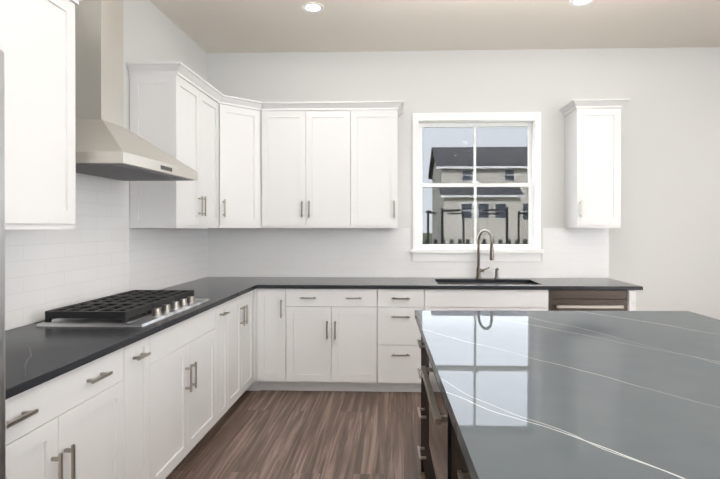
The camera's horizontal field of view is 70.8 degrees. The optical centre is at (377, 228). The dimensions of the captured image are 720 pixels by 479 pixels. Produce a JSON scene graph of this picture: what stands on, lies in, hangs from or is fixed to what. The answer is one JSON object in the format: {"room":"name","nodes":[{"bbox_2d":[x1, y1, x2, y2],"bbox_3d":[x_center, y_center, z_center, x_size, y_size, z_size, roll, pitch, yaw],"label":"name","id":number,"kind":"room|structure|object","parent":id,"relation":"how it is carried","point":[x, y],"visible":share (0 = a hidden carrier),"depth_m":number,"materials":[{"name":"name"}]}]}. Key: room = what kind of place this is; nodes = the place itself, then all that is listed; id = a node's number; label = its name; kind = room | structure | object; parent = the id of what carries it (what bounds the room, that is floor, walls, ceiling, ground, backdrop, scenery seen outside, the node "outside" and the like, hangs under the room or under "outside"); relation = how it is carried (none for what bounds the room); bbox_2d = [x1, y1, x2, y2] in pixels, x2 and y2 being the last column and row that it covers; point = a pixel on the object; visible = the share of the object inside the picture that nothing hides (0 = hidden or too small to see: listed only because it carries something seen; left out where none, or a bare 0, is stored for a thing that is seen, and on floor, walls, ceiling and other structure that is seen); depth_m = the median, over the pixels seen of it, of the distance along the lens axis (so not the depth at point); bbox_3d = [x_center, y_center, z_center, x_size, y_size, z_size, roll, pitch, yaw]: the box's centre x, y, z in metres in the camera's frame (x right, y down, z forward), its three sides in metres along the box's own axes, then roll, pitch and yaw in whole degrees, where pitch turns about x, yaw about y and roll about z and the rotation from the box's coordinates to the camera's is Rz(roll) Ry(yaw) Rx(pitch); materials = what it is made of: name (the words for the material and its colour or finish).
{"room":"kitchen","nodes":[
{"label":"kitchen","id":0,"kind":"room"},
{"bbox_2d":[5,0,206,330],"bbox_3d":[-1.863,-0.137,0.562,0.150,3.050,8.900,0,0,2],"label":"wall","id":1,"kind":"structure","parent":0,"point":[152,32],"depth_m":3.73,"materials":[{"name":"white paint"}]},
{"bbox_2d":[0,0,75,228],"bbox_3d":[-1.560,-0.516,1.796,0.356,1.040,1.108,0,0,2],"label":"upper cabinet","id":2,"kind":"object","parent":1,"relation":"attached to","point":[37,42],"visible":1,"depth_m":2.12,"materials":[{"name":"white wood"}]},
{"bbox_2d":[70,0,80,4],"bbox_3d":[-1.553,-1.071,1.793,0.373,0.067,1.214,0,0,2],"label":"crown molding","id":3,"kind":"structure","parent":2,"relation":"on","point":[75,2],"depth_m":2.34,"materials":[{"name":"white wood"}]},
{"bbox_2d":[5,173,207,329],"bbox_3d":[-1.694,-0.042,3.096,0.004,1.020,3.515,0,0,2],"label":"backsplash","id":4,"kind":"structure","parent":1,"relation":"attached to","point":[86,259],"depth_m":3.03,"materials":[{"name":"tile"}]},
{"bbox_2d":[75,0,197,180],"bbox_3d":[-1.446,-0.988,2.870,0.507,1.362,0.910,0,0,2],"label":"range hood","id":5,"kind":"object","parent":1,"relation":"attached to","point":[108,145],"visible":0.83,"depth_m":2.68,"materials":[{"name":"silver metal"}]},
{"bbox_2d":[129,74,218,227],"bbox_3d":[-1.486,-0.524,3.830,0.356,1.040,0.816,0,0,2],"label":"upper cabinet","id":6,"kind":"object","parent":1,"relation":"attached to","point":[175,116],"visible":0.94,"depth_m":3.44,"materials":[{"name":"white wood"}]},
{"bbox_2d":[165,390,424,478],"bbox_3d":[1.235,1.419,0.456,6.350,0.060,8.900,0,0,2],"label":"floor","id":7,"kind":"structure","parent":0,"point":[273,434],"depth_m":3.31,"materials":[{"name":"brown wood"}]},
{"bbox_2d":[0,49,5,478],"bbox_3d":[-1.285,0.487,0.741,0.932,1.800,0.914,0,0,2],"label":"refrigerator","id":8,"kind":"object","parent":7,"relation":"on","point":[2,295],"visible":1,"depth_m":1.17,"materials":[{"name":"silver metal"}]},
{"bbox_2d":[5,347,123,478],"bbox_3d":[-1.408,0.944,1.778,0.661,0.880,0.853,0,0,2],"label":"base cabinet","id":9,"kind":"object","parent":7,"relation":"on","point":[69,425],"visible":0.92,"depth_m":1.84,"materials":[{"name":"white wood"}]},
{"bbox_2d":[123,336,150,478],"bbox_3d":[-1.389,0.942,2.320,0.661,0.880,0.228,0,0,2],"label":"base cabinet","id":10,"kind":"object","parent":7,"relation":"on","point":[136,379],"visible":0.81,"depth_m":2.32,"materials":[{"name":"white wood"}]},
{"bbox_2d":[5,281,256,399],"bbox_3d":[-1.376,0.485,2.753,0.659,0.030,2.850,0,0,2],"label":"countertop","id":11,"kind":"structure","parent":10,"relation":"on","point":[35,355],"depth_m":2.14,"materials":[{"name":"stone"}]},
{"bbox_2d":[36,290,209,326],"bbox_3d":[-1.369,0.435,2.873,0.520,0.068,0.890,0,0,2],"label":"gas cooktop","id":12,"kind":"object","parent":11,"relation":"in","point":[137,308],"visible":1,"depth_m":2.63,"materials":[{"name":"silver metal"}]},
{"bbox_2d":[149,307,215,478],"bbox_3d":[-1.368,0.939,2.881,0.661,0.880,0.889,0,0,2],"label":"base cabinet","id":13,"kind":"object","parent":7,"relation":"on","point":[182,366],"visible":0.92,"depth_m":2.79,"materials":[{"name":"white wood"}]},
{"bbox_2d":[204,301,229,435],"bbox_3d":[-1.348,0.937,3.443,0.661,0.880,0.232,0,0,2],"label":"base cabinet","id":14,"kind":"object","parent":7,"relation":"on","point":[222,312],"visible":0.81,"depth_m":3.45,"materials":[{"name":"white wood"}]},
{"bbox_2d":[215,289,254,423],"bbox_3d":[-1.350,0.936,3.879,0.624,0.880,0.636,0,0,2],"label":"base cabinet","id":15,"kind":"object","parent":7,"relation":"on","point":[242,345],"depth_m":3.84,"materials":[{"name":"white wood"}]},
{"bbox_2d":[255,288,259,390],"bbox_3d":[-1.315,0.933,4.532,0.646,0.880,0.624,0,0,2],"label":"base cabinet","id":16,"kind":"object","parent":7,"relation":"on","point":[257,383],"depth_m":4.21,"materials":[{"name":"white wood"}]},
{"bbox_2d":[194,277,642,289],"bbox_3d":[0.251,0.478,4.458,3.787,0.030,0.659,0,0,2],"label":"countertop","id":17,"kind":"structure","parent":16,"relation":"on","point":[262,282],"depth_m":4.28,"materials":[{"name":"stone"}]},
{"bbox_2d":[475,229,493,278],"bbox_3d":[0.969,0.234,4.598,0.135,0.458,0.241,0,0,2],"label":"faucet","id":18,"kind":"object","parent":17,"relation":"on","point":[479,270],"visible":1,"depth_m":4.67,"materials":[{"name":"silver metal"}]},
{"bbox_2d":[437,282,533,284],"bbox_3d":[0.944,0.596,4.418,0.872,0.204,0.427,0,0,2],"label":"undermount sink","id":19,"kind":"object","parent":17,"relation":"in","point":[483,283],"visible":0.04,"depth_m":4.63,"materials":[{"name":"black metal"}]},
{"bbox_2d":[494,268,498,278],"bbox_3d":[1.099,0.410,4.657,0.044,0.105,0.098,0,0,2],"label":"soap dispenser","id":20,"kind":"object","parent":17,"relation":"on","point":[496,273],"visible":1,"depth_m":4.68,"materials":[{"name":"silver metal"}]},
{"bbox_2d":[257,288,287,390],"bbox_3d":[-0.871,0.933,4.497,0.242,0.880,0.661,0,0,2],"label":"base cabinet","id":21,"kind":"object","parent":7,"relation":"on","point":[271,339],"depth_m":4.21,"materials":[{"name":"white wood"}]},
{"bbox_2d":[286,289,377,391],"bbox_3d":[-0.371,0.933,4.479,0.755,0.880,0.661,0,0,2],"label":"base cabinet","id":22,"kind":"object","parent":7,"relation":"on","point":[331,339],"depth_m":4.19,"materials":[{"name":"white wood"}]},
{"bbox_2d":[377,289,423,391],"bbox_3d":[0.202,0.933,4.458,0.386,0.880,0.661,0,0,2],"label":"drawer stack","id":23,"kind":"object","parent":7,"relation":"on","point":[398,352],"visible":0.88,"depth_m":4.17,"materials":[{"name":"white wood"}]},
{"bbox_2d":[417,337,471,478],"bbox_3d":[0.959,0.951,1.412,1.595,0.869,2.921,0,0,2],"label":"kitchen island","id":24,"kind":"object","parent":7,"relation":"on","point":[441,456],"visible":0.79,"depth_m":1.91,"materials":[{"name":"brown wood"}]},
{"bbox_2d":[415,310,719,478],"bbox_3d":[0.976,0.495,1.413,1.632,0.040,3.000,0,0,2],"label":"island countertop","id":25,"kind":"structure","parent":24,"relation":"on","point":[580,394],"depth_m":1.48,"materials":[{"name":"stone"}]},
{"bbox_2d":[424,289,547,310],"bbox_3d":[0.900,0.933,4.433,1.008,0.880,0.661,0,0,2],"label":"base cabinet","id":26,"kind":"object","parent":7,"relation":"on","point":[478,300],"visible":0.21,"depth_m":4.14,"materials":[{"name":"white wood"}]},
{"bbox_2d":[548,290,626,310],"bbox_3d":[1.719,0.938,4.386,0.627,0.872,0.645,0,0,2],"label":"dishwasher","id":27,"kind":"object","parent":7,"relation":"on","point":[587,300],"visible":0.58,"depth_m":4.11,"materials":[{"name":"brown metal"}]},
{"bbox_2d":[627,290,635,310],"bbox_3d":[2.069,0.933,4.400,0.065,0.880,0.643,0,0,2],"label":"cabinet end panel","id":28,"kind":"object","parent":7,"relation":"on","point":[631,300],"visible":0.08,"depth_m":4.08,"materials":[{"name":"white wood"}]},
{"bbox_2d":[149,0,719,52],"bbox_3d":[1.235,-1.701,0.444,6.350,0.080,8.900,0,0,2],"label":"ceiling","id":29,"kind":"structure","parent":0,"point":[243,26],"depth_m":4.16,"materials":[{"name":"beige paint"}]},
{"bbox_2d":[302,2,323,12],"bbox_3d":[-0.488,-1.670,3.829,0.170,0.006,0.170,0,0,2],"label":"recessed light","id":30,"kind":"object","parent":29,"relation":"in","point":[311,7],"visible":1,"depth_m":3.83,"materials":[{"name":"white"}]},
{"bbox_2d":[569,0,593,6],"bbox_3d":[1.499,-1.670,3.716,0.170,0.006,0.170,0,0,2],"label":"recessed light","id":31,"kind":"object","parent":29,"relation":"in","point":[576,3],"visible":1,"depth_m":3.74,"materials":[{"name":"white"}]},
{"bbox_2d":[207,47,719,319],"bbox_3d":[1.394,-0.153,4.822,6.050,3.050,0.150,0,0,2],"label":"wall","id":32,"kind":"structure","parent":0,"point":[664,245],"depth_m":4.72,"materials":[{"name":"white paint"}]},
{"bbox_2d":[218,104,261,227],"bbox_3d":[-1.337,-0.527,4.537,0.605,1.040,0.606,0,0,2],"label":"upper cabinet","id":33,"kind":"object","parent":32,"relation":"attached to","point":[240,165],"visible":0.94,"depth_m":4.37,"materials":[{"name":"white wood"}]},
{"bbox_2d":[126,62,403,117],"bbox_3d":[-0.720,-1.080,4.082,1.871,0.067,1.468,0,0,2],"label":"crown molding","id":34,"kind":"structure","parent":33,"relation":"on","point":[187,74],"depth_m":4.37,"materials":[{"name":"white wood"}]},
{"bbox_2d":[262,110,350,227],"bbox_3d":[-0.631,-0.527,4.636,0.795,1.040,0.356,0,0,2],"label":"upper cabinet","id":35,"kind":"object","parent":32,"relation":"attached to","point":[306,169],"visible":1,"depth_m":4.50,"materials":[{"name":"white wood"}]},
{"bbox_2d":[351,110,397,227],"bbox_3d":[-0.025,-0.527,4.614,0.414,1.040,0.356,0,0,2],"label":"upper cabinet","id":36,"kind":"object","parent":32,"relation":"attached to","point":[374,168],"visible":1,"depth_m":4.48,"materials":[{"name":"white wood"}]},
{"bbox_2d":[208,228,608,277],"bbox_3d":[0.262,0.227,4.787,3.789,0.468,0.004,0,0,2],"label":"backsplash","id":37,"kind":"structure","parent":32,"relation":"attached to","point":[358,252],"depth_m":4.80,"materials":[{"name":"tile"}]},
{"bbox_2d":[410,112,543,260],"bbox_3d":[0.930,-0.391,4.812,1.236,1.395,0.199,0,0,2],"label":"kitchen window","id":38,"kind":"structure","parent":32,"relation":"in","point":[475,174],"depth_m":4.82,"materials":[{"name":"white"}]},
{"bbox_2d":[565,108,620,227],"bbox_3d":[1.930,-0.527,4.543,0.378,1.040,0.356,0,0,2],"label":"upper cabinet","id":39,"kind":"object","parent":32,"relation":"attached to","point":[592,167],"visible":1,"depth_m":4.41,"materials":[{"name":"white wood"}]},
{"bbox_2d":[559,99,629,115],"bbox_3d":[1.930,-1.081,4.533,0.484,0.067,0.373,0,0,2],"label":"crown molding","id":40,"kind":"structure","parent":39,"relation":"on","point":[569,107],"depth_m":4.38,"materials":[{"name":"white wood"}]}
]}

